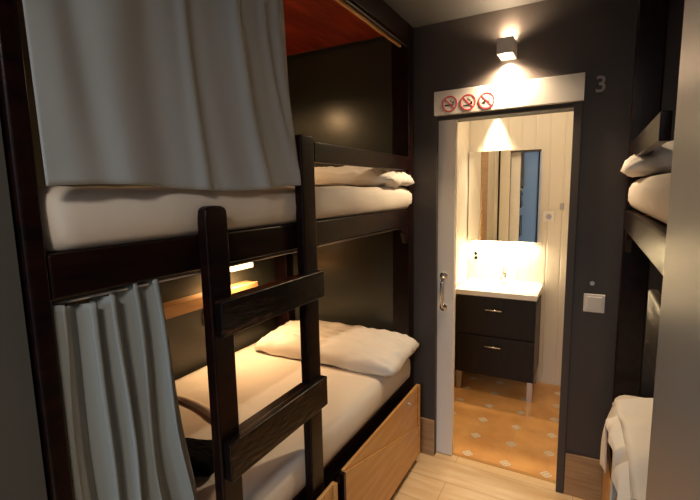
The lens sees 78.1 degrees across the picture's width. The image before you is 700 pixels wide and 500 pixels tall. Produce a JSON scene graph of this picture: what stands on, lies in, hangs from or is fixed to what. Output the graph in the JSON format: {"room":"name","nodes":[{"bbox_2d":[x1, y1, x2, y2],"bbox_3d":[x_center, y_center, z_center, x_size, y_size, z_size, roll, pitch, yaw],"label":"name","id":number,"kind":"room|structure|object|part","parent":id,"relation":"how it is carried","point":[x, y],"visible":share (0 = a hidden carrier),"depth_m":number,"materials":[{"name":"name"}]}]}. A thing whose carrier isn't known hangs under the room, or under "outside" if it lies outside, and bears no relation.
{"room":"dormitory","nodes":[
{"label":"dormitory","id":0,"kind":"room"},
{"bbox_2d":[0,123,46,499],"bbox_3d":[-1.524,0.377,0.047,0.960,2.400,2.218,3,9,29],"label":"wall partition","id":1,"kind":"structure","parent":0,"point":[22,477],"depth_m":0.75,"materials":[{"name":"grey paint"}]},
{"bbox_2d":[17,0,276,379],"bbox_3d":[-1.539,0.230,1.142,0.130,2.400,4.140,3,9,29],"label":"wall","id":2,"kind":"structure","parent":0,"point":[186,332],"depth_m":2.26,"materials":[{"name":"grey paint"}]},
{"bbox_2d":[163,281,257,319],"bbox_3d":[-0.838,0.279,2.184,0.098,0.059,1.010,3,9,29],"label":"wall shelf","id":3,"kind":"object","parent":2,"relation":"attached to","point":[184,305],"visible":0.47,"depth_m":2.17,"materials":[{"name":"brown wood"}]},
{"bbox_2d":[230,260,252,271],"bbox_3d":[-0.661,0.082,2.426,0.161,0.046,0.186,3,9,29],"label":"reading lamp","id":4,"kind":"object","parent":2,"relation":"attached to","point":[247,265],"visible":0.32,"depth_m":2.38,"materials":[{"name":"white plastic"}]},
{"bbox_2d":[287,39,392,331],"bbox_3d":[-0.069,0.008,2.674,0.955,2.370,0.010,3,9,29],"label":"wall panel","id":5,"kind":"object","parent":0,"point":[341,96],"visible":0.21,"depth_m":2.57,"materials":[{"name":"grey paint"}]},
{"bbox_2d":[454,121,469,384],"bbox_3d":[0.640,-0.081,3.115,0.125,2.400,1.200,3,9,29],"label":"wall","id":6,"kind":"structure","parent":0,"point":[463,127],"depth_m":3.41,"materials":[{"name":"beige"}]},
{"bbox_2d":[383,0,543,27],"bbox_3d":[-0.262,-0.939,0.262,3.100,0.100,4.140,3,9,29],"label":"ceiling","id":7,"kind":"structure","parent":0,"point":[418,13],"depth_m":2.04,"materials":[{"name":"grey paint"}]},
{"bbox_2d":[287,0,684,491],"bbox_3d":[0.789,-0.021,2.274,3.100,2.500,0.130,3,9,29],"label":"wall","id":8,"kind":"structure","parent":0,"point":[596,38],"depth_m":2.04,"materials":[{"name":"grey paint"}]},
{"bbox_2d":[420,417,433,455],"bbox_3d":[0.453,1.099,2.543,0.088,0.222,0.012,3,9,29],"label":"baseboard","id":9,"kind":"structure","parent":8,"relation":"attached to","point":[426,425],"depth_m":2.54,"materials":[{"name":"brown wood"}]},
{"bbox_2d":[436,119,457,454],"bbox_3d":[0.462,0.249,2.452,0.251,1.919,0.095,3,9,29],"label":"door","id":10,"kind":"structure","parent":8,"relation":"in","point":[448,129],"depth_m":2.40,"materials":[{"name":"beige wood"}]},
{"bbox_3d":[0.513,0.235,2.399,0.042,0.222,0.055,3,9,29],"label":"handle","id":11,"kind":"part","parent":10,"relation":"part of","materials":[{"name":"silver metal"}]},
{"bbox_2d":[452,452,555,482],"bbox_3d":[0.815,1.216,2.443,0.640,0.003,0.023,3,9,29],"label":"trim","id":12,"kind":"structure","parent":8,"relation":"attached to","point":[454,453],"depth_m":2.41,"materials":[{"name":"brown wood"}]},
{"bbox_2d":[497,36,516,60],"bbox_3d":[0.736,-0.942,2.022,0.071,0.069,0.124,3,9,29],"label":"wall light","id":13,"kind":"object","parent":8,"relation":"attached to","point":[506,46],"visible":1,"depth_m":1.98,"materials":[{"name":"grey metal"}]},
{"bbox_2d":[434,72,585,115],"bbox_3d":[0.748,-0.747,2.099,0.693,0.120,0.027,3,9,29],"label":"sliding door cover","id":14,"kind":"structure","parent":8,"relation":"in","point":[569,88],"depth_m":2.04,"materials":[{"name":"white metal"}]},
{"bbox_2d":[442,96,456,111],"bbox_3d":[0.510,-0.749,2.214,0.079,0.079,0.001,3,9,29],"label":"sticker","id":15,"kind":"object","parent":14,"relation":"attached to","point":[449,103],"visible":1,"depth_m":2.21,"materials":[{"name":"white"}]},
{"bbox_2d":[460,94,475,109],"bbox_3d":[0.592,-0.743,2.170,0.079,0.079,0.001,3,9,29],"label":"sticker","id":16,"kind":"object","parent":14,"relation":"attached to","point":[467,102],"visible":1,"depth_m":2.17,"materials":[{"name":"white"}]},
{"bbox_2d":[478,92,494,108],"bbox_3d":[0.672,-0.736,2.126,0.079,0.079,0.001,3,9,29],"label":"sticker","id":17,"kind":"object","parent":14,"relation":"attached to","point":[486,100],"visible":1,"depth_m":2.13,"materials":[{"name":"white"}]},
{"bbox_2d":[438,102,582,493],"bbox_3d":[0.807,0.263,2.303,0.680,1.930,0.155,3,9,29],"label":"trim","id":18,"kind":"structure","parent":8,"relation":"attached to","point":[577,107],"depth_m":2.09,"materials":[{"name":"grey paint"}]},
{"bbox_2d":[564,452,602,499],"bbox_3d":[1.171,1.136,2.150,0.183,0.225,0.012,3,9,29],"label":"baseboard","id":19,"kind":"structure","parent":8,"relation":"attached to","point":[583,476],"depth_m":2.15,"materials":[{"name":"brown wood"}]},
{"bbox_2d":[583,293,604,312],"bbox_3d":[1.148,0.251,2.030,0.088,0.087,0.016,3,9,29],"label":"light switch","id":20,"kind":"object","parent":8,"relation":"attached to","point":[592,302],"visible":1,"depth_m":2.02,"materials":[{"name":"beige plastic"}]},
{"bbox_2d":[596,76,605,91],"bbox_3d":[1.110,-0.736,1.911,0.036,0.070,0.007,3,9,29],"label":"room number","id":21,"kind":"object","parent":8,"relation":"attached to","point":[598,77],"visible":1,"depth_m":1.91,"materials":[{"name":"silver metal"}]},
{"bbox_2d":[390,371,583,499],"bbox_3d":[0.138,1.421,1.227,3.100,0.050,5.600,3,9,29],"label":"floor","id":22,"kind":"structure","parent":0,"point":[494,421],"depth_m":2.58,"materials":[{"name":"ceramic"}]},
{"bbox_2d":[0,0,419,499],"bbox_3d":[-0.478,0.119,1.811,1.016,2.398,1.900,3,9,29],"label":"bunk bed","id":23,"kind":"object","parent":22,"relation":"on","point":[310,25],"depth_m":1.27,"materials":[{"name":"brown wood"}]},
{"bbox_3d":[-0.592,0.255,0.820,0.100,2.398,0.036,3,9,29],"label":"post","id":24,"kind":"part","parent":23,"relation":"part of","materials":[{"name":"brown wood"}]},
{"bbox_2d":[52,278,197,499],"bbox_3d":[-0.482,0.425,0.991,0.052,0.717,0.322,3,9,29],"label":"curtain","id":25,"kind":"object","parent":23,"relation":"hanging from","point":[126,440],"visible":0.98,"depth_m":0.94,"materials":[{"name":"grey fabric"}]},
{"bbox_2d":[22,0,300,190],"bbox_3d":[-0.369,-0.509,1.036,0.068,0.730,0.750,3,9,29],"label":"curtain","id":26,"kind":"object","parent":23,"relation":"hanging from","point":[183,94],"visible":1,"depth_m":0.97,"materials":[{"name":"grey fabric"}]},
{"bbox_3d":[-0.333,0.642,1.189,0.034,1.522,0.074,3,9,29],"label":"ladder post","id":27,"kind":"part","parent":23,"relation":"part of","materials":[{"name":"brown wood"}]},
{"bbox_2d":[38,185,411,252],"bbox_3d":[-0.517,-0.195,1.807,0.979,0.141,1.868,3,9,29],"label":"mattress","id":28,"kind":"object","parent":23,"relation":"on","point":[73,218],"visible":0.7,"depth_m":0.99,"materials":[{"name":"beige fabric"}]},
{"bbox_2d":[314,166,414,188],"bbox_3d":[-0.091,-0.400,2.379,0.839,0.147,0.347,3,9,29],"label":"pillow","id":29,"kind":"object","parent":28,"relation":"on","point":[330,175],"visible":0.57,"depth_m":2.15,"materials":[{"name":"white fabric"}]},
{"bbox_2d":[52,228,398,305],"bbox_3d":[-0.130,-0.011,1.576,0.008,0.008,1.788,3,9,29],"label":"curtain rod","id":30,"kind":"object","parent":23,"relation":"attached to","point":[88,296],"visible":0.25,"depth_m":1.05,"materials":[{"name":"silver metal"}]},
{"bbox_3d":[-0.127,-0.064,1.570,0.035,0.086,1.794,3,9,29],"label":"rail","id":31,"kind":"part","parent":23,"relation":"part of","materials":[{"name":"brown wood"}]},
{"bbox_3d":[-0.439,-0.019,2.824,0.100,2.398,0.070,3,9,29],"label":"post","id":32,"kind":"part","parent":23,"relation":"part of","materials":[{"name":"brown wood"}]},
{"bbox_2d":[175,342,409,499],"bbox_3d":[-0.505,0.758,1.922,0.975,0.163,1.833,3,9,29],"label":"mattress","id":33,"kind":"object","parent":23,"relation":"on","point":[262,377],"visible":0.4,"depth_m":1.91,"materials":[{"name":"beige fabric"}]},
{"bbox_2d":[185,438,213,476],"bbox_3d":[-0.542,0.704,1.477,0.215,0.066,0.164,0,8,9],"label":"cushion","id":34,"kind":"object","parent":33,"relation":"on","point":[200,451],"visible":0.41,"depth_m":1.43,"materials":[{"name":"black fabric"}]},
{"bbox_2d":[177,386,254,423],"bbox_3d":[-0.536,0.680,1.844,0.608,0.034,0.198,6,11,43],"label":"blanket","id":35,"kind":"object","parent":33,"relation":"on","point":[197,398],"visible":0.4,"depth_m":1.90,"materials":[{"name":"beige fabric"}]},
{"bbox_2d":[255,320,418,376],"bbox_3d":[-0.087,0.527,2.478,0.898,0.156,0.404,3,9,29],"label":"pillow","id":36,"kind":"object","parent":33,"relation":"on","point":[357,348],"visible":0.85,"depth_m":2.34,"materials":[{"name":"white fabric"}]},
{"bbox_3d":[-0.140,0.286,1.507,0.034,1.335,0.077,3,9,29],"label":"ladder post","id":37,"kind":"part","parent":23,"relation":"part of","materials":[{"name":"brown wood"}]},
{"bbox_3d":[-0.510,1.121,1.430,0.610,0.425,0.836,3,9,29],"label":"underbed drawer","id":38,"kind":"part","parent":23,"relation":"part of","materials":[{"name":"brown wood"}]},
{"bbox_3d":[-0.108,0.887,1.698,0.035,0.090,1.794,3,9,29],"label":"rail","id":39,"kind":"part","parent":23,"relation":"part of","materials":[{"name":"brown wood"}]},
{"bbox_3d":[0.084,-0.403,1.912,0.025,0.072,0.910,3,9,29],"label":"guard rail","id":40,"kind":"part","parent":23,"relation":"part of","materials":[{"name":"brown wood"}]},
{"bbox_3d":[-0.074,1.005,2.220,0.616,0.425,0.866,3,9,29],"label":"underbed drawer","id":41,"kind":"part","parent":23,"relation":"part of","materials":[{"name":"brown wood"}]},
{"bbox_3d":[-0.148,-0.996,1.445,0.040,0.102,1.794,3,9,29],"label":"rail","id":42,"kind":"part","parent":23,"relation":"part of","materials":[{"name":"brown wood"}]},
{"bbox_2d":[345,0,406,46],"bbox_3d":[-0.140,-0.936,1.449,0.008,0.008,1.792,3,9,29],"label":"curtain rod","id":43,"kind":"object","parent":23,"relation":"attached to","point":[347,1],"visible":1,"depth_m":1.89,"materials":[{"name":"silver metal"}]},
{"bbox_3d":[0.180,1.013,2.090,0.013,0.415,0.850,3,9,29],"label":"panel","id":44,"kind":"part","parent":23,"relation":"part of","materials":[{"name":"brown wood"}]},
{"bbox_3d":[0.297,0.021,2.421,0.100,2.398,0.070,3,9,29],"label":"post","id":45,"kind":"part","parent":23,"relation":"part of","materials":[{"name":"brown wood"}]},
{"bbox_2d":[455,294,540,401],"bbox_3d":[1.157,0.703,3.379,0.567,0.755,0.435,3,9,29],"label":"bathroom vanity","id":46,"kind":"object","parent":22,"relation":"on","point":[496,337],"visible":0.99,"depth_m":3.20,"materials":[{"name":"black wood"}]},
{"bbox_3d":[0.863,1.010,3.409,0.038,0.150,0.038,3,9,29],"label":"leg","id":47,"kind":"part","parent":46,"relation":"part of","materials":[{"name":"silver metal"}]},
{"bbox_3d":[1.074,0.799,3.237,0.567,0.305,0.022,3,9,29],"label":"drawer","id":48,"kind":"part","parent":46,"relation":"part of","materials":[{"name":"black wood"}]},
{"bbox_3d":[1.068,0.496,3.196,0.567,0.293,0.022,3,9,29],"label":"drawer","id":49,"kind":"part","parent":46,"relation":"part of","materials":[{"name":"black wood"}]},
{"bbox_2d":[455,277,542,300],"bbox_3d":[1.153,0.313,3.332,0.577,0.090,0.420,3,9,29],"label":"basin","id":50,"kind":"object","parent":46,"relation":"in","point":[518,290],"visible":0.94,"depth_m":3.33,"materials":[{"name":"white ceramic"}]},
{"bbox_2d":[500,266,506,283],"bbox_3d":[1.201,0.197,3.392,0.042,0.150,0.141,3,9,29],"label":"tap","id":51,"kind":"object","parent":50,"relation":"on","point":[503,277],"visible":1,"depth_m":3.42,"materials":[{"name":"silver metal"}]},
{"bbox_3d":[1.315,1.034,3.163,0.038,0.150,0.038,3,9,29],"label":"leg","id":52,"kind":"part","parent":46,"relation":"part of","materials":[{"name":"silver metal"}]},
{"bbox_3d":[1.476,0.992,3.453,0.038,0.150,0.038,3,9,29],"label":"leg","id":53,"kind":"part","parent":46,"relation":"part of","materials":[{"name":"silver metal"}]},
{"bbox_2d":[601,0,672,499],"bbox_3d":[1.137,0.206,0.927,0.918,2.398,1.900,3,9,29],"label":"bunk bed","id":54,"kind":"object","parent":22,"relation":"on","point":[644,236],"depth_m":1.77,"materials":[{"name":"brown wood"}]},
{"bbox_3d":[1.345,1.068,1.606,0.682,0.410,0.570,3,9,29],"label":"underbed drawer","id":55,"kind":"part","parent":54,"relation":"part of","materials":[{"name":"brown wood"}]},
{"bbox_2d":[613,395,641,402],"bbox_3d":[1.164,0.849,0.992,0.899,0.165,1.792,3,9,29],"label":"mattress","id":56,"kind":"object","parent":54,"relation":"on","point":[621,396],"visible":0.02,"depth_m":1.91,"materials":[{"name":"beige fabric"}]},
{"bbox_2d":[600,398,652,499],"bbox_3d":[1.034,0.755,1.295,0.460,0.470,1.053,3,9,29],"label":"blanket","id":57,"kind":"object","parent":56,"relation":"on","point":[627,427],"visible":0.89,"depth_m":1.30,"materials":[{"name":"white fabric"}]},
{"bbox_3d":[0.771,-0.015,1.078,0.035,0.086,1.794,3,9,29],"label":"rail","id":58,"kind":"part","parent":54,"relation":"part of","materials":[{"name":"brown wood"}]},
{"bbox_2d":[628,173,670,223],"bbox_3d":[1.134,-0.103,0.838,0.897,0.145,1.737,3,9,29],"label":"mattress","id":59,"kind":"object","parent":54,"relation":"on","point":[649,195],"visible":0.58,"depth_m":1.16,"materials":[{"name":"beige fabric"}]},
{"bbox_2d":[621,140,673,176],"bbox_3d":[1.430,-0.349,1.461,0.855,0.175,0.366,3,9,29],"label":"pillow","id":60,"kind":"object","parent":59,"relation":"on","point":[658,161],"visible":0.51,"depth_m":1.50,"materials":[{"name":"white fabric"}]},
{"bbox_3d":[0.974,-0.355,1.425,0.025,0.072,0.910,3,9,29],"label":"guard rail","id":61,"kind":"part","parent":54,"relation":"part of","materials":[{"name":"brown wood"}]},
{"bbox_2d":[645,0,699,499],"bbox_3d":[0.129,0.507,0.110,0.028,2.040,0.885,3,9,29],"label":"wall","id":62,"kind":"structure","parent":22,"relation":"on","point":[674,450],"depth_m":0.36,"materials":[{"name":"grey paint"}]},
{"bbox_2d":[467,111,573,382],"bbox_3d":[1.518,-0.136,3.386,1.400,2.400,0.130,3,9,29],"label":"wall","id":63,"kind":"structure","parent":0,"point":[544,261],"depth_m":3.35,"materials":[{"name":"beige wood"}]},
{"bbox_2d":[468,148,541,243],"bbox_3d":[1.214,-0.418,3.422,0.537,0.727,0.028,3,9,29],"label":"bathroom mirror","id":64,"kind":"object","parent":63,"relation":"attached to","point":[504,185],"visible":1,"depth_m":3.40,"materials":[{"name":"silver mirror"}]},
{"bbox_2d":[543,211,554,221],"bbox_3d":[1.514,-0.254,3.288,0.080,0.082,0.014,3,9,29],"label":"power outlet","id":65,"kind":"object","parent":63,"relation":"attached to","point":[548,216],"visible":1,"depth_m":3.28,"materials":[{"name":"beige plastic"}]},
{"bbox_2d":[539,380,560,385],"bbox_3d":[1.780,1.067,3.336,0.580,0.020,0.012,3,9,29],"label":"baseboard","id":66,"kind":"structure","parent":63,"relation":"attached to","point":[540,381],"depth_m":3.43,"materials":[{"name":"beige wood"}]}
]}

